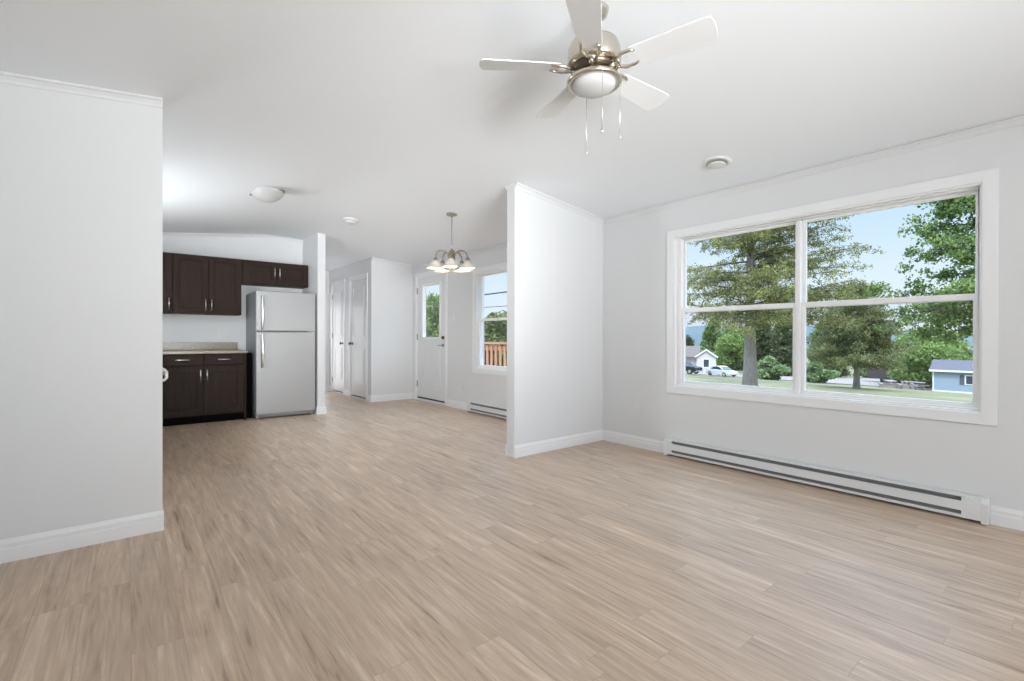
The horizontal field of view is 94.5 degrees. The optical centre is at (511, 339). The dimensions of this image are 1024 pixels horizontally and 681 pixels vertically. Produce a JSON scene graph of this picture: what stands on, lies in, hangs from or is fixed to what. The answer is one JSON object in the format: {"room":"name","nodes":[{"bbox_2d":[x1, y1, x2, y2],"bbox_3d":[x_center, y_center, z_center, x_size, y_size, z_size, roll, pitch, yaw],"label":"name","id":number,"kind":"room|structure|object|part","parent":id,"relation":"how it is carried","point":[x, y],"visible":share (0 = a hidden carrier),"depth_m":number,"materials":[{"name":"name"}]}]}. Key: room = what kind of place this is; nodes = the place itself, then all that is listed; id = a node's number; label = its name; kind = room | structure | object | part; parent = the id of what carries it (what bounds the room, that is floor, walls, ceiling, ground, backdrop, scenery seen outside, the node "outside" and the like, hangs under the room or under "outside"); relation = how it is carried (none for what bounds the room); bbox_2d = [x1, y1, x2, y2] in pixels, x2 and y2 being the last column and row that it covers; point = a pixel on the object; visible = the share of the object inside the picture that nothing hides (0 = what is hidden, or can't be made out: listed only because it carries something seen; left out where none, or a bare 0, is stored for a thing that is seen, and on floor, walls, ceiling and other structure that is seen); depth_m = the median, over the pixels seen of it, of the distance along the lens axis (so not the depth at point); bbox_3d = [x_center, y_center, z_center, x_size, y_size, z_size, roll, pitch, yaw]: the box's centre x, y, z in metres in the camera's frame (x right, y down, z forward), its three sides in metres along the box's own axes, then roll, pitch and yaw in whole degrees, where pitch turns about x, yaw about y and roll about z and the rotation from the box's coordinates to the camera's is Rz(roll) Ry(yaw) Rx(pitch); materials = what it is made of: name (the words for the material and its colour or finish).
{"room":"living room","nodes":[
{"label":"living room","id":0,"kind":"room"},
{"bbox_2d":[0,83,162,539],"bbox_3d":[-2.216,-0.131,2.449,0.651,2.370,0.107,0,0,-39],"label":"wall","id":1,"kind":"structure","parent":0,"point":[81,177],"depth_m":2.39,"materials":[{"name":"paint"}]},
{"bbox_2d":[0,71,162,107],"bbox_3d":[-2.169,-1.257,2.391,0.651,0.117,0.034,0,0,-39],"label":"trim","id":2,"kind":"structure","parent":1,"relation":"attached to","point":[5,77],"depth_m":2.38,"materials":[{"name":"paint"}]},
{"bbox_2d":[0,504,163,563],"bbox_3d":[-2.216,1.000,2.454,0.657,0.108,0.135,0,0,-39],"label":"baseboard","id":3,"kind":"structure","parent":1,"relation":"attached to","point":[43,543],"depth_m":2.39,"materials":[{"name":"paint"}]},
{"bbox_2d":[163,236,412,395],"bbox_3d":[-3.457,-0.236,6.919,4.364,2.549,0.100,0,0,-39],"label":"wall","id":4,"kind":"structure","parent":0,"point":[390,286],"depth_m":7.79,"materials":[{"name":"paint"}]},
{"bbox_2d":[163,252,172,313],"bbox_3d":[-4.494,-0.695,5.778,0.555,0.747,0.355,0,0,-39],"label":"upper cabinet","id":5,"kind":"object","parent":4,"relation":"attached to","point":[167,257],"visible":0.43,"depth_m":5.81,"materials":[{"name":"brown wood"}]},
{"bbox_2d":[163,342,237,349],"bbox_3d":[-3.720,0.097,5.117,1.687,0.100,2.364,0,0,-39],"label":"backsplash","id":6,"kind":"structure","parent":4,"relation":"attached to","point":[166,345],"depth_m":6.27,"materials":[{"name":"laminate"}]},
{"bbox_2d":[172,253,240,315],"bbox_3d":[-3.988,-0.694,6.189,0.750,0.747,0.355,0,0,-39],"label":"upper cabinet","id":7,"kind":"object","parent":4,"relation":"attached to","point":[202,285],"visible":1,"depth_m":6.06,"materials":[{"name":"brown wood"}]},
{"bbox_3d":[-4.049,-0.694,5.969,0.365,0.733,0.020,0,0,-39],"label":"door","id":8,"kind":"part","parent":7,"relation":"part of","materials":[{"name":"brown wood"}]},
{"bbox_3d":[-3.759,-0.694,6.204,0.365,0.733,0.020,0,0,-39],"label":"door","id":9,"kind":"part","parent":7,"relation":"part of","materials":[{"name":"brown wood"}]},
{"bbox_2d":[163,232,302,243],"bbox_3d":[-4.120,-1.362,6.288,2.540,0.296,0.034,0,0,-39],"label":"trim","id":10,"kind":"structure","parent":4,"relation":"attached to","point":[164,233],"depth_m":6.48,"materials":[{"name":"paint"}]},
{"bbox_2d":[241,259,307,288],"bbox_3d":[-3.365,-0.909,6.695,0.851,0.317,0.355,0,0,-39],"label":"upper cabinet","id":11,"kind":"object","parent":4,"relation":"attached to","point":[253,273],"visible":1,"depth_m":6.58,"materials":[{"name":"brown wood"}]},
{"bbox_3d":[-3.440,-0.909,6.463,0.412,0.303,0.020,0,0,-39],"label":"door","id":12,"kind":"part","parent":11,"relation":"part of","materials":[{"name":"brown wood"}]},
{"bbox_3d":[-3.118,-0.909,6.725,0.403,0.303,0.020,0,0,-39],"label":"door","id":13,"kind":"part","parent":11,"relation":"part of","materials":[{"name":"brown wood"}]},
{"bbox_2d":[371,257,412,268],"bbox_3d":[-2.010,-1.282,8.004,0.749,0.128,0.034,0,0,-39],"label":"trim","id":14,"kind":"structure","parent":4,"relation":"attached to","point":[372,258],"depth_m":7.98,"materials":[{"name":"paint"}]},
{"bbox_2d":[302,233,324,406],"bbox_3d":[-3.539,-0.219,7.668,0.102,2.510,2.835,0,0,-39],"label":"wall","id":15,"kind":"structure","parent":0,"point":[313,247],"depth_m":6.58,"materials":[{"name":"paint"}]},
{"bbox_2d":[313,406,325,414],"bbox_3d":[-3.537,0.982,7.665,0.130,0.108,2.849,0,0,-39],"label":"baseboard","id":16,"kind":"structure","parent":15,"relation":"attached to","point":[321,409],"depth_m":6.56,"materials":[{"name":"paint"}]},
{"bbox_2d":[325,270,328,385],"bbox_3d":[-3.757,-0.218,9.382,1.722,2.498,0.100,0,0,-39],"label":"wall","id":17,"kind":"structure","parent":0,"point":[326,271],"depth_m":9.39,"materials":[{"name":"paint"}]},
{"bbox_2d":[329,258,368,400],"bbox_3d":[-2.969,-0.155,8.669,0.100,2.380,2.000,0,0,-39],"label":"wall","id":18,"kind":"structure","parent":0,"point":[360,267],"depth_m":8.67,"materials":[{"name":"paint"}]},
{"bbox_2d":[331,279,344,394],"bbox_3d":[-3.297,-0.041,9.028,0.156,2.148,0.740,0,0,-39],"label":"door","id":19,"kind":"structure","parent":18,"relation":"in","point":[338,297],"depth_m":9.02,"materials":[{"name":"paint"}]},
{"bbox_2d":[348,273,367,400],"bbox_3d":[-2.656,-0.037,8.241,0.156,2.148,0.850,0,0,-39],"label":"door","id":20,"kind":"structure","parent":18,"relation":"in","point":[358,286],"depth_m":8.23,"materials":[{"name":"paint"}]},
{"bbox_2d":[0,391,1023,680],"bbox_3d":[-0.369,1.146,3.120,4.664,0.180,14.200,0,0,-39],"label":"floor","id":21,"kind":"structure","parent":0,"point":[358,540],"depth_m":2.12,"materials":[{"name":"wood"}]},
{"bbox_2d":[163,368,167,381],"bbox_3d":[-3.085,0.488,3.597,0.730,1.120,0.760,0,0,-39],"label":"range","id":22,"kind":"object","parent":21,"relation":"on","point":[165,372],"visible":0.07,"depth_m":3.56,"materials":[{"name":"white metal"}]},
{"bbox_2d":[162,353,251,426],"bbox_3d":[-3.920,0.610,6.060,0.992,0.860,0.635,0,0,-39],"label":"base cabinet","id":23,"kind":"object","parent":21,"relation":"on","point":[198,388],"visible":0.87,"depth_m":5.84,"materials":[{"name":"brown wood"}]},
{"bbox_3d":[-3.958,0.632,5.678,0.426,0.584,0.020,0,0,-39],"label":"door","id":24,"kind":"part","parent":23,"relation":"part of","materials":[{"name":"brown wood"}]},
{"bbox_3d":[-3.957,0.255,5.677,0.426,0.128,0.020,0,0,-39],"label":"drawer","id":25,"kind":"part","parent":23,"relation":"part of","materials":[{"name":"brown wood"}]},
{"bbox_3d":[-3.620,0.255,5.951,0.426,0.128,0.020,0,0,-39],"label":"drawer","id":26,"kind":"part","parent":23,"relation":"part of","materials":[{"name":"brown wood"}]},
{"bbox_3d":[-3.621,0.632,5.952,0.426,0.584,0.020,0,0,-39],"label":"door","id":27,"kind":"part","parent":23,"relation":"part of","materials":[{"name":"brown wood"}]},
{"bbox_3d":[-3.621,0.610,6.325,0.020,0.860,0.600,0,0,-39],"label":"panel","id":28,"kind":"part","parent":23,"relation":"part of","materials":[{"name":"brown wood"}]},
{"bbox_3d":[-3.614,0.612,6.402,0.086,0.855,0.450,0,0,-39],"label":"filler panel","id":29,"kind":"part","parent":23,"relation":"part of","materials":[{"name":"black wood"}]},
{"bbox_2d":[246,290,314,418],"bbox_3d":[-3.199,0.200,6.551,0.735,1.681,0.768,0,0,-39],"label":"refrigerator","id":30,"kind":"object","parent":21,"relation":"on","point":[280,326],"visible":1,"depth_m":6.29,"materials":[{"name":"grey metal"}]},
{"bbox_3d":[-3.210,0.144,6.093,0.037,0.447,0.070,0,0,-39],"label":"handle","id":31,"kind":"part","parent":30,"relation":"part of","materials":[{"name":"silver metal"}]},
{"bbox_3d":[-3.208,-0.342,6.091,0.037,0.442,0.070,0,0,-39],"label":"handle","id":32,"kind":"part","parent":30,"relation":"part of","materials":[{"name":"silver metal"}]},
{"bbox_3d":[-3.019,0.443,6.330,0.735,1.076,0.060,0,0,-39],"label":"fridge door","id":33,"kind":"part","parent":30,"relation":"part of","materials":[{"name":"metal"}]},
{"bbox_3d":[-3.017,-0.366,6.328,0.735,0.522,0.060,0,0,-39],"label":"freezer door","id":34,"kind":"part","parent":30,"relation":"part of","materials":[{"name":"metal"}]},
{"bbox_3d":[-3.696,0.615,4.344,0.635,0.860,1.120,0,0,-39],"label":"base cabinet","id":35,"kind":"object","parent":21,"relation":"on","visible":0},
{"bbox_2d":[163,342,247,354],"bbox_3d":[-3.715,0.115,5.122,1.702,0.136,2.365,0,0,-39],"label":"countertop","id":36,"kind":"structure","parent":35,"relation":"on","point":[168,347],"depth_m":6.14,"materials":[{"name":"laminate"}]},
{"bbox_2d":[0,0,1023,270],"bbox_3d":[-0.363,-1.427,3.113,4.664,0.411,14.200,0,0,-39],"label":"ceiling","id":37,"kind":"structure","parent":0,"point":[384,115],"depth_m":2.65,"materials":[{"name":"paint"}]},
{"bbox_2d":[249,187,284,202],"bbox_3d":[-2.335,-1.373,4.526,0.298,0.127,0.299,0,0,-34],"label":"ceiling light","id":38,"kind":"object","parent":37,"relation":"attached to","point":[264,194],"visible":1,"depth_m":4.45,"materials":[{"name":"white glass"}]},
{"bbox_3d":[-2.337,-1.415,4.525,0.220,0.020,0.220,-8,6,-39],"label":"mount plate","id":39,"kind":"part","parent":38,"relation":"part of","materials":[{"name":"white plastic"}]},
{"bbox_2d":[343,217,358,224],"bbox_3d":[-1.960,-1.437,5.771,0.183,0.058,0.183,0,0,-44],"label":"smoke detector","id":40,"kind":"object","parent":37,"relation":"attached to","point":[353,221],"visible":1,"depth_m":5.72,"materials":[{"name":"white plastic"}]},
{"bbox_2d":[426,212,476,272],"bbox_3d":[-0.675,-1.072,5.221,0.548,0.623,0.534,0,0,-39],"label":"chandelier","id":41,"kind":"object","parent":37,"relation":"hanging from","point":[463,267],"visible":1,"depth_m":5.17,"materials":[{"name":"white glass"}]},
{"bbox_3d":[-0.833,-0.815,5.139,0.192,0.088,0.192,0,0,-39],"label":"lamp shade","id":42,"kind":"part","parent":41,"relation":"part of","materials":[{"name":"white glass"}]},
{"bbox_3d":[-0.762,-0.919,5.169,0.170,0.121,0.017,0,0,-23],"label":"arm","id":43,"kind":"part","parent":41,"relation":"part of","materials":[{"name":"silver metal"}]},
{"bbox_3d":[-0.784,-0.815,5.349,0.192,0.088,0.192,0,0,-39],"label":"lamp shade","id":44,"kind":"part","parent":41,"relation":"part of","materials":[{"name":"white glass"}]},
{"bbox_3d":[-0.647,-0.814,5.028,0.191,0.088,0.191,0,0,-39],"label":"lamp shade","id":45,"kind":"part","parent":41,"relation":"part of","materials":[{"name":"white glass"}]},
{"bbox_3d":[-0.559,-0.919,5.187,0.170,0.121,0.017,0,0,13],"label":"arm","id":46,"kind":"part","parent":41,"relation":"part of","materials":[{"name":"silver metal"}]},
{"bbox_3d":[-0.570,-0.815,5.369,0.191,0.088,0.191,0,0,-39],"label":"lamp shade","id":47,"kind":"part","parent":41,"relation":"part of","materials":[{"name":"white glass"}]},
{"bbox_3d":[-0.485,-0.814,5.170,0.192,0.088,0.192,0,0,-39],"label":"lamp shade","id":48,"kind":"part","parent":41,"relation":"part of","materials":[{"name":"white glass"}]},
{"bbox_2d":[479,0,717,154],"bbox_3d":[0.394,-1.176,2.140,0.952,0.645,0.992,0,0,-39],"label":"ceiling fan","id":49,"kind":"object","parent":37,"relation":"hanging from","point":[595,53],"visible":1,"depth_m":2.03,"materials":[{"name":"white wood"}]},
{"bbox_3d":[0.034,-1.213,2.099,0.357,0.036,0.133,0,0,-3],"label":"blade","id":50,"kind":"part","parent":49,"relation":"part of","materials":[{"name":"white wood"}]},
{"bbox_3d":[0.246,-1.213,2.428,0.133,0.036,0.357,0,0,-21],"label":"blade","id":51,"kind":"part","parent":49,"relation":"part of","materials":[{"name":"white wood"}]},
{"bbox_3d":[0.282,-1.211,1.795,0.133,0.036,0.357,0,0,15],"label":"blade","id":52,"kind":"part","parent":49,"relation":"part of","materials":[{"name":"white wood"}]},
{"bbox_3d":[0.345,-0.998,2.191,0.011,0.287,0.010,0,0,-39],"label":"pull chain","id":53,"kind":"part","parent":49,"relation":"part of","materials":[{"name":"silver metal"}]},
{"bbox_3d":[0.366,-1.121,2.118,0.192,0.044,0.192,0,0,-39],"label":"lamp shade","id":54,"kind":"part","parent":49,"relation":"part of","materials":[{"name":"white glass"}]},
{"bbox_3d":[0.383,-1.007,2.002,0.011,0.267,0.010,0,0,-39],"label":"pull chain","id":55,"kind":"part","parent":49,"relation":"part of","materials":[{"name":"silver metal"}]},
{"bbox_3d":[0.625,-1.212,2.328,0.357,0.036,0.133,0,0,-39],"label":"blade","id":56,"kind":"part","parent":49,"relation":"part of","materials":[{"name":"white wood"}]},
{"bbox_3d":[0.647,-1.211,1.937,0.357,0.036,0.133,0,0,33],"label":"blade","id":57,"kind":"part","parent":49,"relation":"part of","materials":[{"name":"white wood"}]},
{"bbox_2d":[702,156,731,168],"bbox_3d":[1.502,-1.286,3.469,0.199,0.047,0.200,0,0,-26],"label":"ceiling vent","id":58,"kind":"object","parent":37,"relation":"in","point":[715,162],"visible":1,"depth_m":3.44,"materials":[{"name":"white plastic"}]},
{"bbox_2d":[507,183,602,457],"bbox_3d":[0.453,-0.165,4.618,1.199,2.437,0.107,0,0,-39],"label":"wall partition","id":59,"kind":"structure","parent":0,"point":[555,252],"depth_m":4.47,"materials":[{"name":"paint"}]},
{"bbox_2d":[505,429,602,457],"bbox_3d":[0.449,1.000,4.620,1.203,0.108,0.135,0,0,-39],"label":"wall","id":60,"kind":"structure","parent":59,"relation":"attached to","point":[521,450],"depth_m":4.51,"materials":[{"name":"paint"}]},
{"bbox_2d":[505,182,603,223],"bbox_3d":[0.456,-1.293,4.615,1.199,0.180,0.175,0,0,-39],"label":"trim","id":61,"kind":"structure","parent":59,"relation":"attached to","point":[519,186],"depth_m":4.50,"materials":[{"name":"paint"}]},
{"bbox_2d":[329,386,1023,531],"bbox_3d":[1.028,1.003,4.256,0.763,0.108,13.900,0,0,-39],"label":"baseboard","id":62,"kind":"structure","parent":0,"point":[999,516],"depth_m":4.57,"materials":[{"name":"paint"}]},
{"bbox_2d":[413,125,1023,521],"bbox_3d":[1.385,-0.093,4.541,0.150,2.299,13.900,0,0,-39],"label":"wall","id":63,"kind":"structure","parent":0,"point":[975,459],"depth_m":3.54,"materials":[{"name":"paint"}]},
{"bbox_2d":[415,270,446,405],"bbox_3d":[-1.295,-0.038,7.804,0.212,2.158,1.055,0,0,-39],"label":"door","id":64,"kind":"structure","parent":63,"relation":"in","point":[430,352],"depth_m":7.78,"materials":[{"name":"paint"}]},
{"bbox_3d":[-1.307,-0.458,7.773,0.066,0.925,0.613,0,0,-39],"label":"light frame","id":65,"kind":"part","parent":64,"relation":"part of","materials":[{"name":"glass"}]},
{"bbox_2d":[467,401,506,418],"bbox_3d":[-0.170,0.971,6.281,0.067,0.146,1.455,0,0,-39],"label":"baseboard heater","id":66,"kind":"object","parent":63,"relation":"attached to","point":[493,410],"visible":0.55,"depth_m":6.45,"materials":[{"name":"metal"}]},
{"bbox_2d":[472,262,506,375],"bbox_3d":[-0.141,-0.260,6.375,0.124,1.491,1.206,0,0,-39],"label":"window","id":67,"kind":"structure","parent":63,"relation":"in","point":[477,302],"depth_m":6.76,"materials":[{"name":"paint"}]},
{"bbox_3d":[-0.135,0.054,6.382,0.026,0.690,1.042,0,0,-39],"label":"sash","id":68,"kind":"part","parent":67,"relation":"part of","materials":[{"name":"plastic"}]},
{"bbox_3d":[-0.111,-0.584,6.399,0.024,0.664,1.042,0,0,-39],"label":"sash","id":69,"kind":"part","parent":67,"relation":"part of","materials":[{"name":"glass"}]},
{"bbox_2d":[412,115,1023,268],"bbox_3d":[1.979,-1.218,3.665,0.034,0.042,11.800,0,0,-39],"label":"trim","id":70,"kind":"structure","parent":63,"relation":"attached to","point":[1016,121],"depth_m":3.35,"materials":[{"name":"paint"}]},
{"bbox_2d":[664,438,989,525],"bbox_3d":[2.071,0.984,3.524,0.067,0.146,2.101,0,0,-39],"label":"baseboard heater","id":71,"kind":"object","parent":63,"relation":"attached to","point":[964,505],"visible":1,"depth_m":3.24,"materials":[{"name":"metal"}]},
{"bbox_2d":[666,168,998,425],"bbox_3d":[2.144,-0.243,3.564,0.124,1.481,2.136,0,0,-39],"label":"window","id":72,"kind":"structure","parent":63,"relation":"in","point":[983,409],"depth_m":3.24,"materials":[{"name":"paint"}]},
{"bbox_3d":[1.850,0.066,3.940,0.026,0.685,0.956,0,0,-39],"label":"sash","id":73,"kind":"part","parent":72,"relation":"part of","materials":[{"name":"plastic"}]},
{"bbox_3d":[1.874,-0.567,3.957,0.024,0.659,0.956,0,0,-39],"label":"sash","id":74,"kind":"part","parent":72,"relation":"part of","materials":[{"name":"glass"}]},
{"bbox_3d":[2.471,0.069,3.177,0.026,0.685,0.956,0,0,-39],"label":"sash","id":75,"kind":"part","parent":72,"relation":"part of","materials":[{"name":"plastic"}]},
{"bbox_3d":[2.495,-0.564,3.193,0.024,0.659,0.956,0,0,-39],"label":"sash","id":76,"kind":"part","parent":72,"relation":"part of","materials":[{"name":"glass"}]},
{"label":"outside","id":77,"kind":"structure","parent":0,"visible":0},
{"bbox_2d":[686,326,972,350],"bbox_3d":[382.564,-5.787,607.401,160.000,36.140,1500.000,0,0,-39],"label":"hill","id":78,"kind":"structure","parent":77,"point":[696,333],"depth_m":653.05,"materials":[{"name":"blue"}]},
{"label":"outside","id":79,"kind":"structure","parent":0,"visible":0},
{"bbox_2d":[686,372,931,389],"bbox_3d":[48.281,5.565,65.053,31.000,0.930,80.000,0,0,-39],"label":"gravel road","id":80,"kind":"structure","parent":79,"point":[863,381],"depth_m":63.16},
{"bbox_2d":[867,365,908,382],"bbox_3d":[49.566,4.558,61.095,2.300,2.320,5.655,0,0,-39],"label":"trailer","id":81,"kind":"object","parent":80,"relation":"on","point":[877,374],"visible":0.33,"depth_m":61.53,"materials":[{"name":"grey metal"}]},
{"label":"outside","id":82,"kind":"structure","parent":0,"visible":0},
{"bbox_2d":[686,348,971,402],"bbox_3d":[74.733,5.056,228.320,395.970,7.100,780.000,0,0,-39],"label":"ground","id":83,"kind":"structure","parent":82,"point":[830,387],"depth_m":30.55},
{"bbox_2d":[426,291,438,336],"bbox_3d":[-4.218,-0.105,26.593,5.548,5.207,6.019,0,0,30],"label":"tree","id":84,"kind":"object","parent":83,"relation":"on","point":[432,303],"visible":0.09,"depth_m":25.77,"materials":[{"name":"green plant"}]},
{"bbox_2d":[484,310,506,366],"bbox_3d":[-1.134,0.378,33.792,5.774,4.907,6.210,0,0,-39],"label":"tree","id":85,"kind":"object","parent":83,"relation":"on","point":[494,331],"visible":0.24,"depth_m":32.93,"materials":[{"name":"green plant"}]},
{"bbox_2d":[686,335,694,345],"bbox_3d":[58.583,0.229,165.626,9.107,16.702,10.926,0,0,-39],"label":"tree","id":86,"kind":"object","parent":83,"relation":"on","point":[689,342],"visible":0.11,"depth_m":162.74,"materials":[{"name":"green plant"}]},
{"bbox_2d":[686,361,702,373],"bbox_3d":[25.160,4.171,69.873,1.960,1.799,5.540,0,0,-39],"label":"pickup truck","id":87,"kind":"object","parent":83,"relation":"on","point":[690,368],"visible":0.41,"depth_m":68.06,"materials":[{"name":"black paint"}]},
{"bbox_2d":[686,346,717,372],"bbox_3d":[28.075,3.459,81.027,13.020,4.580,7.920,0,0,22],"label":"house","id":88,"kind":"structure","parent":83,"relation":"on","point":[705,359],"depth_m":76.16,"materials":[{"name":"white wood"}]},
{"bbox_3d":[31.128,3.871,75.841,0.840,1.240,0.050,0,0,22],"label":"pane","id":89,"kind":"part","parent":88,"relation":"part of","materials":[{"name":"clear glass"}]},
{"bbox_2d":[700,316,722,352],"bbox_3d":[67.655,-0.079,157.737,9.155,17.416,10.724,0,0,-39],"label":"tree","id":90,"kind":"object","parent":83,"relation":"on","point":[709,336],"visible":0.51,"depth_m":156.60,"materials":[{"name":"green plant"}]},
{"bbox_2d":[706,366,737,376],"bbox_3d":[29.365,4.448,66.279,1.820,1.420,4.406,0,0,-18],"label":"car","id":91,"kind":"object","parent":83,"relation":"on","point":[719,370],"visible":1,"depth_m":65.50,"materials":[{"name":"silver metal"}]},
{"bbox_2d":[713,325,744,369],"bbox_3d":[42.441,1.614,90.355,8.257,9.826,9.168,0,0,-39],"label":"leafy tree","id":92,"kind":"object","parent":83,"relation":"on","point":[729,350],"visible":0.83,"depth_m":89.27,"materials":[{"name":"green plant"}]},
{"bbox_2d":[756,313,773,361],"bbox_3d":[42.620,0.585,80.726,5.997,11.607,5.654,0,0,-39],"label":"conifer","id":93,"kind":"object","parent":83,"relation":"on","point":[763,345],"visible":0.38,"depth_m":79.59,"materials":[{"name":"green plant"}]},
{"bbox_2d":[757,355,790,380],"bbox_3d":[31.060,3.645,56.718,3.785,3.498,4.288,0,0,-39],"label":"shrub","id":94,"kind":"object","parent":83,"relation":"on","point":[767,368],"visible":0.92,"depth_m":56.37,"materials":[{"name":"green plant"}]},
{"bbox_2d":[767,321,792,375],"bbox_3d":[42.752,0.338,74.313,6.254,11.980,6.002,0,0,-39],"label":"conifer","id":95,"kind":"object","parent":83,"relation":"on","point":[782,345],"visible":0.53,"depth_m":73.13,"materials":[{"name":"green plant"}]},
{"bbox_2d":[686,215,890,385],"bbox_3d":[10.904,-4.765,20.973,9.511,15.301,8.860,0,0,11],"label":"tree","id":96,"kind":"object","parent":83,"relation":"on","point":[780,266],"visible":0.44,"depth_m":19.81,"materials":[{"name":"green plant"}]},
{"bbox_2d":[806,323,821,360],"bbox_3d":[86.206,0.741,128.801,9.293,16.511,10.804,0,0,-39],"label":"tree","id":97,"kind":"object","parent":83,"relation":"on","point":[814,330],"visible":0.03,"depth_m":129.98,"materials":[{"name":"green plant"}]},
{"bbox_2d":[806,362,840,382],"bbox_3d":[35.360,4.034,54.632,3.631,3.003,4.292,0,0,-39],"label":"shrub","id":98,"kind":"object","parent":83,"relation":"on","point":[814,373],"visible":0.83,"depth_m":54.15,"materials":[{"name":"green plant"}]},
{"bbox_2d":[808,313,853,377],"bbox_3d":[48.601,1.146,73.083,5.376,10.974,7.006,0,0,-39],"label":"conifer","id":99,"kind":"object","parent":83,"relation":"on","point":[844,372],"visible":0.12,"depth_m":72.02,"materials":[{"name":"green plant"}]},
{"bbox_2d":[859,365,866,376],"bbox_3d":[54.741,4.370,71.981,3.765,4.136,4.284,0,0,-39],"label":"shrub","id":100,"kind":"object","parent":83,"relation":"on","point":[863,373],"visible":0.09,"depth_m":71.77,"materials":[{"name":"green plant"}]},
{"bbox_2d":[806,277,920,387],"bbox_3d":[21.834,-0.280,29.832,6.257,7.353,5.799,0,0,-33],"label":"spruce tree","id":101,"kind":"object","parent":83,"relation":"on","point":[844,351],"visible":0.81,"depth_m":29.06,"materials":[{"name":"green plant"}]},
{"bbox_2d":[866,336,894,355],"bbox_3d":[94.599,2.203,121.511,9.229,12.544,11.117,0,0,-39],"label":"tree","id":102,"kind":"object","parent":83,"relation":"on","point":[888,336],"visible":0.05,"depth_m":119.42,"materials":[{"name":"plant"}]},
{"bbox_2d":[877,380,901,388],"bbox_3d":[36.721,4.403,45.983,1.700,0.770,1.800,0,0,28],"label":"picnic table","id":103,"kind":"object","parent":83,"relation":"on","point":[892,381],"visible":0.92,"depth_m":45.75,"materials":[{"name":"grey wood"}]},
{"bbox_2d":[878,383,915,388],"bbox_3d":[40.933,4.977,50.313,1.000,0.460,3.000,0,0,-39],"label":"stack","id":104,"kind":"object","parent":83,"relation":"on","point":[891,385],"visible":0.43,"depth_m":50.03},
{"bbox_2d":[897,381,927,389],"bbox_3d":[38.273,4.461,45.183,1.700,0.770,1.800,0,0,-18],"label":"picnic table","id":105,"kind":"object","parent":83,"relation":"on","point":[909,385],"visible":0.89,"depth_m":44.85,"materials":[{"name":"grey wood"}]},
{"bbox_2d":[862,194,975,345],"bbox_3d":[16.482,-2.131,15.378,8.157,10.174,7.996,0,0,7],"label":"maple tree","id":106,"kind":"object","parent":83,"relation":"on","point":[961,247],"visible":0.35,"depth_m":16.00,"materials":[{"name":"green plant"}]},
{"bbox_2d":[886,322,972,388],"bbox_3d":[45.745,1.945,52.453,8.303,7.623,8.994,0,0,-1],"label":"round tree","id":107,"kind":"object","parent":83,"relation":"on","point":[918,362],"visible":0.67,"depth_m":50.67,"materials":[{"name":"green plant"}]},
{"bbox_2d":[929,359,972,393],"bbox_3d":[43.378,3.547,44.103,3.640,3.060,6.290,0,0,-39],"label":"shed","id":108,"kind":"object","parent":83,"relation":"on","point":[956,376],"visible":0.44,"depth_m":44.45,"materials":[{"name":"blue wood"}]},
{"bbox_3d":[43.381,4.977,44.132,3.060,0.200,5.880,0,0,-39],"label":"trim","id":109,"kind":"part","parent":108,"relation":"part of","materials":[{"name":"paint"}]},
{"bbox_2d":[960,375,963,384],"bbox_3d":[41.668,3.773,43.829,0.040,0.900,0.300,0,0,-39],"label":"shutter","id":110,"kind":"object","parent":108,"relation":"hanging from","point":[961,376],"depth_m":43.81,"materials":[{"name":"grey"}]},
{"bbox_3d":[42.128,3.776,43.204,0.025,0.720,0.970,0,0,-39],"label":"pane","id":111,"kind":"part","parent":108,"relation":"part of","materials":[{"name":"clear glass"}]},
{"bbox_3d":[-0.613,1.581,8.402,1.590,0.920,6.200,0,0,-39],"label":"wooden deck","id":112,"kind":"object","parent":83,"relation":"on","visible":0},
{"bbox_2d":[484,342,506,365],"bbox_3d":[-0.024,0.592,8.876,0.140,1.058,6.160,0,0,-39],"label":"deck railing","id":113,"kind":"object","parent":112,"relation":"on","point":[487,348],"visible":0.03,"depth_m":9.17,"materials":[{"name":"brown wood"}]},
{"bbox_3d":[-0.023,0.176,8.874,0.040,0.090,6.080,0,0,-39],"label":"rail","id":114,"kind":"part","parent":113,"relation":"part of","materials":[{"name":"brown wood"}]},
{"bbox_3d":[-0.023,0.082,8.874,0.140,0.038,6.160,0,0,-39],"label":"cap rail","id":115,"kind":"part","parent":113,"relation":"part of","materials":[{"name":"brown wood"}]},
{"bbox_3d":[-2.296,0.006,21.847,0.260,4.900,1.800,0,0,-39],"label":"utility pole","id":116,"kind":"object","parent":83,"relation":"on","visible":0},
{"bbox_2d":[484,291,506,294],"bbox_3d":[2.300,-2.773,23.005,8.877,1.739,0.052,0,0,-22],"label":"overhead wire","id":117,"kind":"object","parent":116,"relation":"attached to","point":[504,291],"visible":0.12,"depth_m":21.78,"materials":[{"name":"black plastic"}]}
]}

